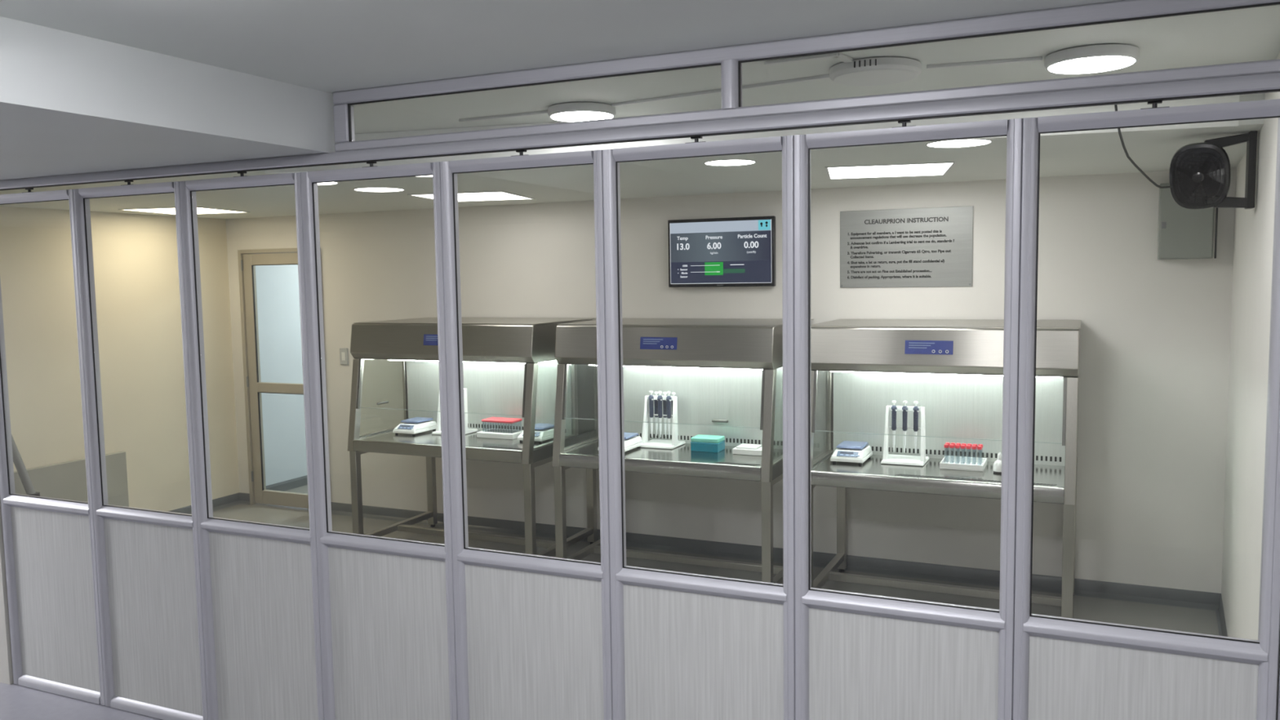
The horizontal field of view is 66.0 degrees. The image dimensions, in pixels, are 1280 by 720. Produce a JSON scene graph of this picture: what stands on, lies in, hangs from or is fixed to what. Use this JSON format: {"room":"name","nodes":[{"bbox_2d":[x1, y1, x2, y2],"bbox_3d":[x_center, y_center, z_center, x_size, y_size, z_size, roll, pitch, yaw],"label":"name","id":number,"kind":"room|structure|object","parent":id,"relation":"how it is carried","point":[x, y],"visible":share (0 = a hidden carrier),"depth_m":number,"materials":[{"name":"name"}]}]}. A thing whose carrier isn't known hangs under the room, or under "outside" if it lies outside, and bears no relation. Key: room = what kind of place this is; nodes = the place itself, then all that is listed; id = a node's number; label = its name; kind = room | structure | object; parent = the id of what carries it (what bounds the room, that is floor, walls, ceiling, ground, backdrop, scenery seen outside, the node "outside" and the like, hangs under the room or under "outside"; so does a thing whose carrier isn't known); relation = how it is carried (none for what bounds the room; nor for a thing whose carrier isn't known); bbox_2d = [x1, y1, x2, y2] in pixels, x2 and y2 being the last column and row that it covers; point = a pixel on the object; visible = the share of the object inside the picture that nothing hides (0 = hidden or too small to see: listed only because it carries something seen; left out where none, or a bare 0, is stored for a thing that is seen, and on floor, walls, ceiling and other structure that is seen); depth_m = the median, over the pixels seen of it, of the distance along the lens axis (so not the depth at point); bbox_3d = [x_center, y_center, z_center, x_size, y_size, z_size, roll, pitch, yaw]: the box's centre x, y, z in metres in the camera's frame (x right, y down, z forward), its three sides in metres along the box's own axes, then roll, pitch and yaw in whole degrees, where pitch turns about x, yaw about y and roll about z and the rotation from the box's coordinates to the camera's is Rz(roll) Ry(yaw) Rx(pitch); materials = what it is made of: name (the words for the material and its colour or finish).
{"room":"laboratory corridor","nodes":[
{"label":"laboratory corridor","id":0,"kind":"room"},
{"bbox_2d":[0,497,13,684],"bbox_3d":[-4.037,0.297,4.763,2.932,2.127,0.060,1,5,24],"label":"wall","id":1,"kind":"structure","parent":0,"point":[6,660],"depth_m":4.21,"materials":[{"name":"paint"}]},
{"bbox_2d":[0,205,306,511],"bbox_3d":[-3.278,-0.118,7.318,0.112,2.500,5.270,1,5,24],"label":"wall","id":2,"kind":"structure","parent":0,"point":[135,255],"depth_m":6.82,"materials":[{"name":"beige paint"}]},
{"bbox_2d":[167,493,239,514],"bbox_3d":[-3.686,1.188,6.322,0.045,0.078,2.909,1,5,24],"label":"baseboard","id":3,"kind":"structure","parent":2,"relation":"attached to","point":[218,504],"depth_m":7.47,"materials":[{"name":"plastic"}]},
{"bbox_2d":[266,475,307,491],"bbox_3d":[-2.603,0.969,8.714,0.014,0.078,2.160,1,5,24],"label":"baseboard","id":4,"kind":"structure","parent":2,"relation":"attached to","point":[293,483],"depth_m":8.10,"materials":[{"name":"plastic"}]},
{"bbox_2d":[0,16,335,180],"bbox_3d":[-4.049,-0.746,2.429,4.790,0.346,4.128,1,5,24],"label":"ceiling beam","id":5,"kind":"structure","parent":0,"point":[70,103],"depth_m":2.79,"materials":[{"name":"paint"}]},
{"bbox_2d":[0,72,1279,191],"bbox_3d":[-0.629,-0.664,3.125,4.650,0.039,0.066,1,5,24],"label":"header track","id":6,"kind":"object","parent":5,"relation":"attached to","point":[1267,82],"visible":1,"depth_m":2.69,"materials":[{"name":"metal"}]},
{"bbox_2d":[0,187,105,705],"bbox_3d":[-2.432,0.346,4.035,0.571,2.098,0.046,1,5,24],"label":"partition panel","id":7,"kind":"object","parent":6,"relation":"hanging from","point":[50,543],"visible":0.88,"depth_m":4.09,"materials":[{"name":"metal"}]},
{"bbox_2d":[72,180,208,719],"bbox_3d":[-1.911,0.358,3.799,0.571,2.098,0.046,1,5,24],"label":"partition panel","id":8,"kind":"object","parent":6,"relation":"hanging from","point":[148,575],"visible":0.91,"depth_m":3.85,"materials":[{"name":"metal"}]},
{"bbox_2d":[179,171,324,719],"bbox_3d":[-1.390,0.370,3.564,0.571,2.098,0.046,1,5,24],"label":"partition panel","id":9,"kind":"object","parent":6,"relation":"hanging from","point":[260,580],"visible":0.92,"depth_m":3.61,"materials":[{"name":"metal"}]},
{"bbox_2d":[300,161,457,719],"bbox_3d":[-0.869,0.382,3.328,0.571,2.098,0.046,1,5,24],"label":"partition panel","id":10,"kind":"object","parent":6,"relation":"hanging from","point":[387,609],"visible":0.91,"depth_m":3.37,"materials":[{"name":"metal"}]},
{"bbox_2d":[440,149,613,719],"bbox_3d":[-0.348,0.394,3.092,0.571,2.098,0.046,1,5,24],"label":"partition panel","id":11,"kind":"object","parent":6,"relation":"hanging from","point":[533,633],"visible":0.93,"depth_m":3.12,"materials":[{"name":"metal"}]},
{"bbox_2d":[602,135,795,719],"bbox_3d":[0.173,0.406,2.857,0.571,2.098,0.046,1,5,24],"label":"partition panel","id":12,"kind":"object","parent":6,"relation":"hanging from","point":[685,646],"visible":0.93,"depth_m":2.88,"materials":[{"name":"metal"}]},
{"bbox_2d":[333,0,1279,151],"bbox_3d":[0.237,-0.761,2.719,2.741,0.197,0.049,1,5,24],"label":"window","id":13,"kind":"structure","parent":6,"relation":"on","point":[731,59],"depth_m":2.61,"materials":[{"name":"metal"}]},
{"bbox_2d":[794,118,1022,719],"bbox_3d":[0.694,0.418,2.621,0.571,2.098,0.046,1,5,24],"label":"partition panel","id":14,"kind":"object","parent":6,"relation":"hanging from","point":[859,656],"visible":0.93,"depth_m":2.63,"materials":[{"name":"metal"}]},
{"bbox_2d":[1012,98,1279,719],"bbox_3d":[1.215,0.430,2.385,0.571,2.098,0.046,1,5,24],"label":"partition panel","id":15,"kind":"object","parent":6,"relation":"hanging from","point":[1064,668],"visible":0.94,"depth_m":2.40,"materials":[{"name":"metal"}]},
{"bbox_2d":[476,428,523,439],"bbox_3d":[-0.850,0.454,6.068,0.260,0.032,0.170,1,5,24],"label":"tray","id":16,"kind":"object","parent":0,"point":[500,433],"depth_m":6.01,"materials":[{"name":"white plastic"}]},
{"bbox_2d":[0,484,1218,719],"bbox_3d":[-0.686,1.437,3.896,10.400,0.100,9.800,1,5,24],"label":"floor","id":17,"kind":"structure","parent":0,"point":[1087,608],"depth_m":5.14,"materials":[{"name":"grey"}]},
{"bbox_2d":[11,435,39,496],"bbox_3d":[-3.711,0.833,5.954,0.238,0.848,0.099,-2,5,-11],"label":"leaning pole","id":18,"kind":"object","parent":17,"relation":"on","point":[19,464],"visible":0.2,"depth_m":5.93,"materials":[{"name":"grey plastic"}]},
{"bbox_2d":[13,451,128,506],"bbox_3d":[-3.821,0.971,5.986,0.043,0.572,1.585,1,5,24],"label":"leaning board","id":19,"kind":"object","parent":17,"relation":"on","point":[67,480],"visible":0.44,"depth_m":6.34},
{"bbox_2d":[347,317,597,556],"bbox_3d":[-1.030,0.476,6.161,1.293,1.444,0.864,1,5,24],"label":"cabinet","id":20,"kind":"object","parent":17,"relation":"on","point":[510,364],"visible":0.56,"depth_m":6.03,"materials":[{"name":"metal"}]},
{"bbox_2d":[352,429,566,463],"bbox_3d":[-1.085,0.509,6.043,1.193,0.076,0.598,1,5,24],"label":"countertop","id":21,"kind":"structure","parent":20,"relation":"on","point":[425,443],"depth_m":5.86,"materials":[{"name":"metal"}]},
{"bbox_2d":[392,417,436,435],"bbox_3d":[-1.431,0.420,6.285,0.169,0.082,0.248,1,5,24],"label":"laboratory balance","id":22,"kind":"object","parent":21,"relation":"on","point":[415,425],"visible":0.95,"depth_m":6.22,"materials":[{"name":"white plastic"}]},
{"bbox_2d":[431,388,478,435],"bbox_3d":[-1.171,0.319,6.224,0.210,0.286,0.208,1,5,24],"label":"stand","id":23,"kind":"object","parent":21,"relation":"on","point":[437,431],"visible":0.35,"depth_m":6.18,"materials":[{"name":"white plastic"}]},
{"bbox_2d":[476,417,523,439],"bbox_3d":[-0.850,0.417,6.065,0.260,0.108,0.170,1,5,24],"label":"box","id":24,"kind":"object","parent":21,"relation":"on","point":[500,433],"visible":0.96,"depth_m":6.02,"materials":[{"name":"white plastic"}]},
{"bbox_2d":[517,422,554,443],"bbox_3d":[-0.603,0.437,5.933,0.169,0.082,0.248,1,5,24],"label":"laboratory balance","id":25,"kind":"object","parent":21,"relation":"on","point":[543,432],"visible":0.62,"depth_m":5.86,"materials":[{"name":"white plastic"}]},
{"bbox_2d":[350,319,592,363],"bbox_3d":[-1.037,-0.130,6.116,1.285,0.215,0.760,1,5,24],"label":"hood","id":26,"kind":"object","parent":20,"relation":"attached to","point":[483,340],"depth_m":5.79,"materials":[{"name":"metal"}]},
{"bbox_2d":[551,318,813,583],"bbox_3d":[0.258,0.506,5.579,1.253,1.444,0.864,1,5,24],"label":"cabinet","id":27,"kind":"object","parent":17,"relation":"on","point":[725,375],"visible":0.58,"depth_m":5.43,"materials":[{"name":"metal"}]},
{"bbox_2d":[555,324,782,369],"bbox_3d":[0.251,-0.100,5.534,1.245,0.215,0.760,1,5,24],"label":"hood","id":28,"kind":"object","parent":27,"relation":"attached to","point":[757,347],"depth_m":5.14,"materials":[{"name":"metal"}]},
{"bbox_2d":[559,440,782,481],"bbox_3d":[0.203,0.539,5.461,1.153,0.076,0.598,1,5,24],"label":"countertop","id":29,"kind":"structure","parent":27,"relation":"on","point":[681,460],"depth_m":5.23,"materials":[{"name":"metal"}]},
{"bbox_2d":[597,432,643,453],"bbox_3d":[-0.109,0.462,5.545,0.169,0.082,0.248,1,5,24],"label":"laboratory balance","id":30,"kind":"object","parent":29,"relation":"on","point":[632,441],"visible":0.38,"depth_m":5.52,"materials":[{"name":"white plastic"}]},
{"bbox_2d":[638,395,685,448],"bbox_3d":[0.124,0.348,5.643,0.210,0.286,0.208,1,5,24],"label":"stand","id":31,"kind":"object","parent":29,"relation":"on","point":[674,442],"visible":1,"depth_m":5.62,"materials":[{"name":"white plastic"}]},
{"bbox_2d":[648,391,653,436],"bbox_3d":[0.064,0.309,5.640,0.030,0.266,0.039,1,5,24],"label":"pipette","id":32,"kind":"object","parent":31,"relation":"hanging from","point":[651,397],"visible":1,"depth_m":5.63,"materials":[{"name":"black plastic"}]},
{"bbox_2d":[653,391,657,435],"bbox_3d":[0.093,0.311,5.696,0.030,0.255,0.039,1,5,24],"label":"pipette","id":33,"kind":"object","parent":31,"relation":"hanging from","point":[655,402],"visible":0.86,"depth_m":5.69,"materials":[{"name":"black plastic"}]},
{"bbox_2d":[657,391,662,437],"bbox_3d":[0.113,0.310,5.618,0.030,0.266,0.039,1,5,24],"label":"pipette","id":34,"kind":"object","parent":31,"relation":"hanging from","point":[660,397],"visible":1,"depth_m":5.61,"materials":[{"name":"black plastic"}]},
{"bbox_2d":[662,391,666,435],"bbox_3d":[0.143,0.312,5.674,0.030,0.255,0.039,1,5,24],"label":"pipette","id":35,"kind":"object","parent":31,"relation":"hanging from","point":[664,402],"visible":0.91,"depth_m":5.67,"materials":[{"name":"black plastic"}]},
{"bbox_2d":[666,391,671,438],"bbox_3d":[0.163,0.311,5.595,0.030,0.266,0.039,1,5,24],"label":"pipette","id":36,"kind":"object","parent":31,"relation":"hanging from","point":[668,397],"visible":1,"depth_m":5.59,"materials":[{"name":"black plastic"}]},
{"bbox_2d":[671,392,675,417],"bbox_3d":[0.193,0.314,5.651,0.030,0.255,0.039,1,5,24],"label":"pipette","id":37,"kind":"object","parent":31,"relation":"hanging from","point":[673,393],"visible":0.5,"depth_m":5.64,"materials":[{"name":"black plastic"}]},
{"bbox_2d":[690,434,725,452],"bbox_3d":[0.377,0.463,5.481,0.168,0.076,0.121,1,5,24],"label":"tip box","id":38,"kind":"object","parent":29,"relation":"on","point":[700,442],"visible":1,"depth_m":5.43,"materials":[{"name":"teal plastic"}]},
{"bbox_2d":[732,443,762,455],"bbox_3d":[0.615,0.486,5.378,0.182,0.040,0.150,1,5,24],"label":"case","id":39,"kind":"object","parent":29,"relation":"on","point":[742,449],"visible":0.78,"depth_m":5.33,"materials":[{"name":"white plastic"}]},
{"bbox_2d":[810,319,1081,618],"bbox_3d":[1.535,0.535,5.001,1.250,1.444,0.864,1,5,24],"label":"cabinet","id":40,"kind":"object","parent":17,"relation":"on","point":[953,368],"visible":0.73,"depth_m":4.86,"materials":[{"name":"metal"}]},
{"bbox_2d":[811,454,1064,504],"bbox_3d":[1.481,0.568,4.883,1.150,0.076,0.598,1,5,24],"label":"countertop","id":41,"kind":"structure","parent":40,"relation":"on","point":[872,474],"depth_m":4.71,"materials":[{"name":"metal"}]},
{"bbox_2d":[830,440,872,464],"bbox_3d":[1.101,0.479,5.129,0.169,0.082,0.248,1,5,24],"label":"laboratory balance","id":42,"kind":"object","parent":41,"relation":"on","point":[859,452],"visible":1,"depth_m":5.06,"materials":[{"name":"white plastic"}]},
{"bbox_2d":[880,405,928,466],"bbox_3d":[1.360,0.379,5.052,0.210,0.286,0.208,1,5,24],"label":"stand","id":43,"kind":"object","parent":41,"relation":"on","point":[917,460],"visible":1,"depth_m":5.03,"materials":[{"name":"white plastic"}]},
{"bbox_2d":[891,400,897,452],"bbox_3d":[1.299,0.340,5.048,0.030,0.266,0.039,1,5,24],"label":"pipette","id":44,"kind":"object","parent":43,"relation":"hanging from","point":[894,407],"visible":1,"depth_m":5.04,"materials":[{"name":"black plastic"}]},
{"bbox_2d":[902,400,907,453],"bbox_3d":[1.349,0.342,5.026,0.030,0.266,0.039,1,5,24],"label":"pipette","id":45,"kind":"object","parent":43,"relation":"hanging from","point":[904,413],"visible":1,"depth_m":5.02,"materials":[{"name":"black plastic"}]},
{"bbox_2d":[912,401,919,453],"bbox_3d":[1.399,0.343,5.004,0.030,0.266,0.039,1,5,24],"label":"pipette","id":46,"kind":"object","parent":43,"relation":"hanging from","point":[915,408],"visible":1,"depth_m":5.00,"materials":[{"name":"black plastic"}]},
{"bbox_2d":[939,455,986,471],"bbox_3d":[1.612,0.516,4.913,0.204,0.030,0.205,1,5,24],"label":"tube rack","id":47,"kind":"object","parent":41,"relation":"on","point":[959,463],"visible":0.96,"depth_m":4.89,"materials":[{"name":"white plastic"}]},
{"bbox_2d":[949,444,954,462],"bbox_3d":[1.551,0.470,4.907,0.023,0.099,0.023,1,5,24],"label":"tube","id":48,"kind":"object","parent":47,"relation":"in","point":[951,446],"visible":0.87,"depth_m":4.90,"materials":[{"name":"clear plastic"}]},
{"bbox_2d":[965,444,970,462],"bbox_3d":[1.623,0.472,4.874,0.023,0.099,0.023,1,5,24],"label":"tube","id":49,"kind":"object","parent":47,"relation":"in","point":[967,446],"visible":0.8,"depth_m":4.86,"materials":[{"name":"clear plastic"}]},
{"bbox_2d":[971,445,976,463],"bbox_3d":[1.647,0.472,4.864,0.023,0.099,0.023,1,5,24],"label":"tube","id":50,"kind":"object","parent":47,"relation":"in","point":[974,447],"visible":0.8,"depth_m":4.85,"materials":[{"name":"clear plastic"}]},
{"bbox_2d":[977,445,982,451],"bbox_3d":[1.671,0.473,4.853,0.023,0.099,0.023,1,5,24],"label":"tube","id":51,"kind":"object","parent":47,"relation":"in","point":[979,447],"visible":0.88,"depth_m":4.84,"materials":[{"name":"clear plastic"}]},
{"bbox_2d":[993,452,1001,473],"bbox_3d":[1.733,0.494,4.749,0.060,0.098,0.060,1,5,24],"label":"wash bottle","id":52,"kind":"object","parent":41,"relation":"on","point":[997,464],"visible":0.68,"depth_m":4.74,"materials":[{"name":"white plastic"}]},
{"bbox_2d":[810,327,1079,377],"bbox_3d":[1.529,-0.071,4.956,1.242,0.215,0.760,1,5,24],"label":"hood","id":53,"kind":"object","parent":40,"relation":"attached to","point":[922,350],"depth_m":4.63,"materials":[{"name":"metal"}]},
{"bbox_2d":[0,93,1265,219],"bbox_3d":[-0.699,-1.022,4.762,6.680,0.294,2.910,1,5,24],"label":"ceiling","id":54,"kind":"structure","parent":0,"point":[1093,153],"depth_m":4.77,"materials":[{"name":"paint"}]},
{"bbox_2d":[118,206,249,214],"bbox_3d":[-2.994,-0.985,6.509,0.564,0.005,0.564,0,5,12],"label":"recessed light","id":55,"kind":"object","parent":54,"relation":"in","point":[200,210],"visible":0.7,"depth_m":6.48,"materials":[{"name":"white plastic"}]},
{"bbox_2d":[128,207,240,213],"bbox_3d":[-2.994,-0.986,6.508,0.540,0.003,0.540,0,5,12],"label":"diffuser","id":56,"kind":"object","parent":55,"relation":"attached to","point":[157,210],"depth_m":6.48,"materials":[{"name":"white plastic"}]},
{"bbox_2d":[317,182,338,185],"bbox_3d":[-1.594,-0.862,4.781,0.255,0.008,0.255,1,5,24],"label":"recessed light","id":57,"kind":"object","parent":54,"relation":"in","point":[326,183],"visible":0.28,"depth_m":4.82,"materials":[{"name":"white plastic"}]},
{"bbox_2d":[353,186,404,191],"bbox_3d":[-1.378,-0.902,5.208,0.266,0.008,0.266,1,5,24],"label":"recessed light","id":58,"kind":"object","parent":54,"relation":"in","point":[364,188],"visible":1,"depth_m":5.19,"materials":[{"name":"white plastic"}]},
{"bbox_2d":[416,173,457,177],"bbox_3d":[-0.955,-0.846,4.471,0.255,0.008,0.255,1,5,24],"label":"recessed light","id":59,"kind":"object","parent":54,"relation":"in","point":[457,174],"visible":0.11,"depth_m":4.57,"materials":[{"name":"white plastic"}]},
{"bbox_2d":[407,191,535,201],"bbox_3d":[-0.969,-0.951,5.746,0.564,0.005,0.564,0,5,12],"label":"recessed light","id":60,"kind":"object","parent":54,"relation":"in","point":[487,195],"visible":0.76,"depth_m":5.71,"materials":[{"name":"white plastic"}]},
{"bbox_2d":[703,159,756,165],"bbox_3d":[0.384,-0.843,4.204,0.224,0.008,0.224,1,5,24],"label":"recessed light","id":61,"kind":"object","parent":54,"relation":"in","point":[722,162],"visible":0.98,"depth_m":4.19,"materials":[{"name":"white plastic"}]},
{"bbox_2d":[825,161,955,179],"bbox_3d":[1.168,-0.890,4.648,0.564,0.005,0.564,0,5,12],"label":"recessed light","id":62,"kind":"object","parent":54,"relation":"in","point":[923,169],"visible":1,"depth_m":4.62,"materials":[{"name":"white plastic"}]},
{"bbox_2d":[925,138,992,147],"bbox_3d":[1.192,-0.812,3.685,0.239,0.008,0.239,1,5,24],"label":"recessed light","id":63,"kind":"object","parent":54,"relation":"in","point":[976,142],"visible":0.86,"depth_m":3.68,"materials":[{"name":"white plastic"}]},
{"bbox_2d":[0,0,1279,133],"bbox_3d":[0.369,-0.804,1.139,6.300,0.150,5.441,1,5,24],"label":"ceiling","id":64,"kind":"structure","parent":0,"point":[326,46],"depth_m":2.63,"materials":[{"name":"paint"}]},
{"bbox_2d":[458,110,547,122],"bbox_3d":[-0.518,-0.933,3.776,0.413,0.010,0.016,1,5,25],"label":"cable raceway","id":65,"kind":"object","parent":64,"relation":"attached to","point":[530,113],"visible":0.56,"depth_m":3.77,"materials":[{"name":"white plastic"}]},
{"bbox_2d":[547,102,616,121],"bbox_3d":[-0.214,-0.911,3.631,0.250,0.038,0.250,1,5,24],"label":"ceiling light","id":66,"kind":"object","parent":64,"relation":"in","point":[569,111],"visible":0.89,"depth_m":3.55,"materials":[{"name":"white plastic"}]},
{"bbox_2d":[551,111,613,121],"bbox_3d":[-0.213,-0.895,3.633,0.231,0.004,0.231,1,5,24],"label":"diffuser","id":67,"kind":"object","parent":66,"relation":"attached to","point":[559,116],"depth_m":3.60,"materials":[{"name":"white plastic"}]},
{"bbox_2d":[611,74,830,106],"bbox_3d":[0.254,-0.907,3.331,0.850,0.010,0.016,2,6,34],"label":"cable raceway","id":68,"kind":"object","parent":64,"relation":"attached to","point":[826,76],"visible":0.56,"depth_m":3.33,"materials":[{"name":"white plastic"}]},
{"bbox_2d":[764,52,853,66],"bbox_3d":[0.492,-0.872,2.879,0.241,0.010,0.106,1,5,24],"label":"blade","id":69,"kind":"object","parent":64,"relation":"attached to","point":[839,56],"visible":0.99,"depth_m":2.84,"materials":[{"name":"white plastic"}]},
{"bbox_2d":[829,56,921,85],"bbox_3d":[0.711,-0.871,2.982,0.271,0.038,0.274,1,5,24],"label":"smoke detector","id":70,"kind":"object","parent":64,"relation":"in","point":[872,71],"visible":0.99,"depth_m":2.91,"materials":[{"name":"white plastic"}]},
{"bbox_2d":[832,68,917,85],"bbox_3d":[0.711,-0.854,2.985,0.251,0.004,0.251,1,5,24],"label":"diffuser","id":71,"kind":"object","parent":70,"relation":"attached to","point":[849,77],"depth_m":2.95,"materials":[{"name":"white plastic"}]},
{"bbox_2d":[926,56,1042,69],"bbox_3d":[1.024,-0.886,2.941,0.326,0.010,0.016,1,5,17],"label":"cable raceway","id":72,"kind":"object","parent":64,"relation":"attached to","point":[1030,59],"visible":1,"depth_m":2.93,"materials":[{"name":"white plastic"}]},
{"bbox_2d":[1044,43,1139,74],"bbox_3d":[1.304,-0.868,2.852,0.250,0.038,0.250,1,5,24],"label":"recessed light","id":73,"kind":"object","parent":64,"relation":"in","point":[1095,58],"visible":1,"depth_m":2.78,"materials":[{"name":"white plastic"}]},
{"bbox_2d":[1048,56,1135,74],"bbox_3d":[1.305,-0.852,2.853,0.231,0.004,0.231,1,5,24],"label":"diffuser","id":74,"kind":"object","parent":73,"relation":"attached to","point":[1058,64],"depth_m":2.83,"materials":[{"name":"white plastic"}]},
{"bbox_2d":[1114,104,1172,188],"bbox_3d":[1.749,-0.776,3.437,0.453,0.337,0.021,-5,6,-39],"label":"power cable","id":75,"kind":"object","parent":64,"relation":"hanging from","point":[1115,105],"visible":0.77,"depth_m":3.41,"materials":[{"name":"black rubber"}]},
{"bbox_2d":[226,167,1235,593],"bbox_3d":[-0.094,-0.074,6.233,6.810,2.500,0.100,1,5,24],"label":"wall","id":76,"kind":"structure","parent":0,"point":[1155,333],"depth_m":5.55,"materials":[{"name":"paint"}]},
{"bbox_2d":[239,492,249,505],"bbox_3d":[-3.057,1.070,7.604,0.130,0.078,0.045,1,5,24],"label":"baseboard","id":77,"kind":"structure","parent":76,"relation":"attached to","point":[244,497],"depth_m":7.61,"materials":[{"name":"plastic"}]},
{"bbox_2d":[237,248,331,508],"bbox_3d":[-2.639,0.146,7.375,0.780,1.945,0.162,1,5,24],"label":"door","id":78,"kind":"structure","parent":76,"relation":"in","point":[248,260],"depth_m":7.45,"materials":[{"name":"beige wood"}]},
{"bbox_2d":[339,347,348,364],"bbox_3d":[-2.133,-0.026,7.102,0.070,0.120,0.011,1,5,24],"label":"light switch","id":79,"kind":"object","parent":76,"relation":"attached to","point":[343,351],"visible":1,"depth_m":7.09,"materials":[{"name":"plastic"}]},
{"bbox_2d":[667,215,775,287],"bbox_3d":[0.480,-0.636,5.839,0.662,0.404,0.049,1,5,24],"label":"wall screen","id":80,"kind":"object","parent":76,"relation":"attached to","point":[734,251],"visible":1,"depth_m":5.81,"materials":[{"name":"black"}]},
{"bbox_2d":[330,502,1221,610],"bbox_3d":[0.305,1.148,6.084,5.690,0.078,0.045,1,5,24],"label":"baseboard","id":81,"kind":"structure","parent":76,"relation":"attached to","point":[1040,583],"depth_m":5.63,"materials":[{"name":"plastic"}]},
{"bbox_2d":[840,205,973,287],"bbox_3d":[1.454,-0.615,5.419,0.714,0.428,0.008,1,5,24],"label":"sign","id":82,"kind":"object","parent":76,"relation":"attached to","point":[931,246],"visible":1,"depth_m":5.41,"materials":[{"name":"grey plastic"}]},
{"bbox_2d":[1157,182,1214,259],"bbox_3d":[2.666,-0.679,4.815,0.234,0.370,0.096,1,5,24],"label":"box","id":83,"kind":"object","parent":76,"relation":"attached to","point":[1183,233],"visible":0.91,"depth_m":4.79,"materials":[{"name":"metal"}]},
{"bbox_2d":[1213,208,1217,258],"bbox_3d":[2.761,-0.655,4.722,0.009,0.335,0.009,-5,7,-43],"label":"cable","id":84,"kind":"object","parent":83,"relation":"hanging from","point":[1216,211],"visible":0.65,"depth_m":4.72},
{"bbox_2d":[1221,51,1279,639],"bbox_3d":[2.249,0.119,3.522,0.120,2.500,2.933,2,5,28],"label":"wall","id":85,"kind":"structure","parent":0,"point":[1253,237],"depth_m":3.57,"materials":[{"name":"paint"}]},
{"bbox_2d":[265,95,1239,173],"bbox_3d":[0.188,-0.878,3.828,3.802,0.147,0.011,0,5,15],"label":"trim","id":86,"kind":"structure","parent":85,"relation":"attached to","point":[366,136],"depth_m":3.71,"materials":[{"name":"grey metal"}]},
{"bbox_2d":[1168,130,1257,209],"bbox_3d":[2.076,-0.680,3.575,0.269,0.270,0.143,3,6,40],"label":"wall fan","id":87,"kind":"object","parent":85,"relation":"attached to","point":[1200,173],"visible":1,"depth_m":3.55,"materials":[{"name":"black plastic"}]},
{"bbox_2d":[1170,147,1226,205],"bbox_3d":[2.019,-0.661,3.564,0.179,0.203,0.050,3,6,40],"label":"grille","id":88,"kind":"object","parent":87,"relation":"attached to","point":[1199,174],"depth_m":3.57,"materials":[{"name":"black plastic"}]},
{"bbox_2d":[1215,594,1227,636],"bbox_3d":[2.205,1.324,3.656,0.022,0.078,2.916,2,5,28],"label":"baseboard","id":89,"kind":"structure","parent":85,"relation":"attached to","point":[1222,629],"depth_m":4.70,"materials":[{"name":"plastic"}]},
{"bbox_2d":[1275,627,1279,719],"bbox_3d":[1.492,0.443,2.262,0.026,2.090,0.044,1,5,24],"label":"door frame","id":90,"kind":"structure","parent":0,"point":[1277,709],"depth_m":2.29,"materials":[{"name":"metal"}]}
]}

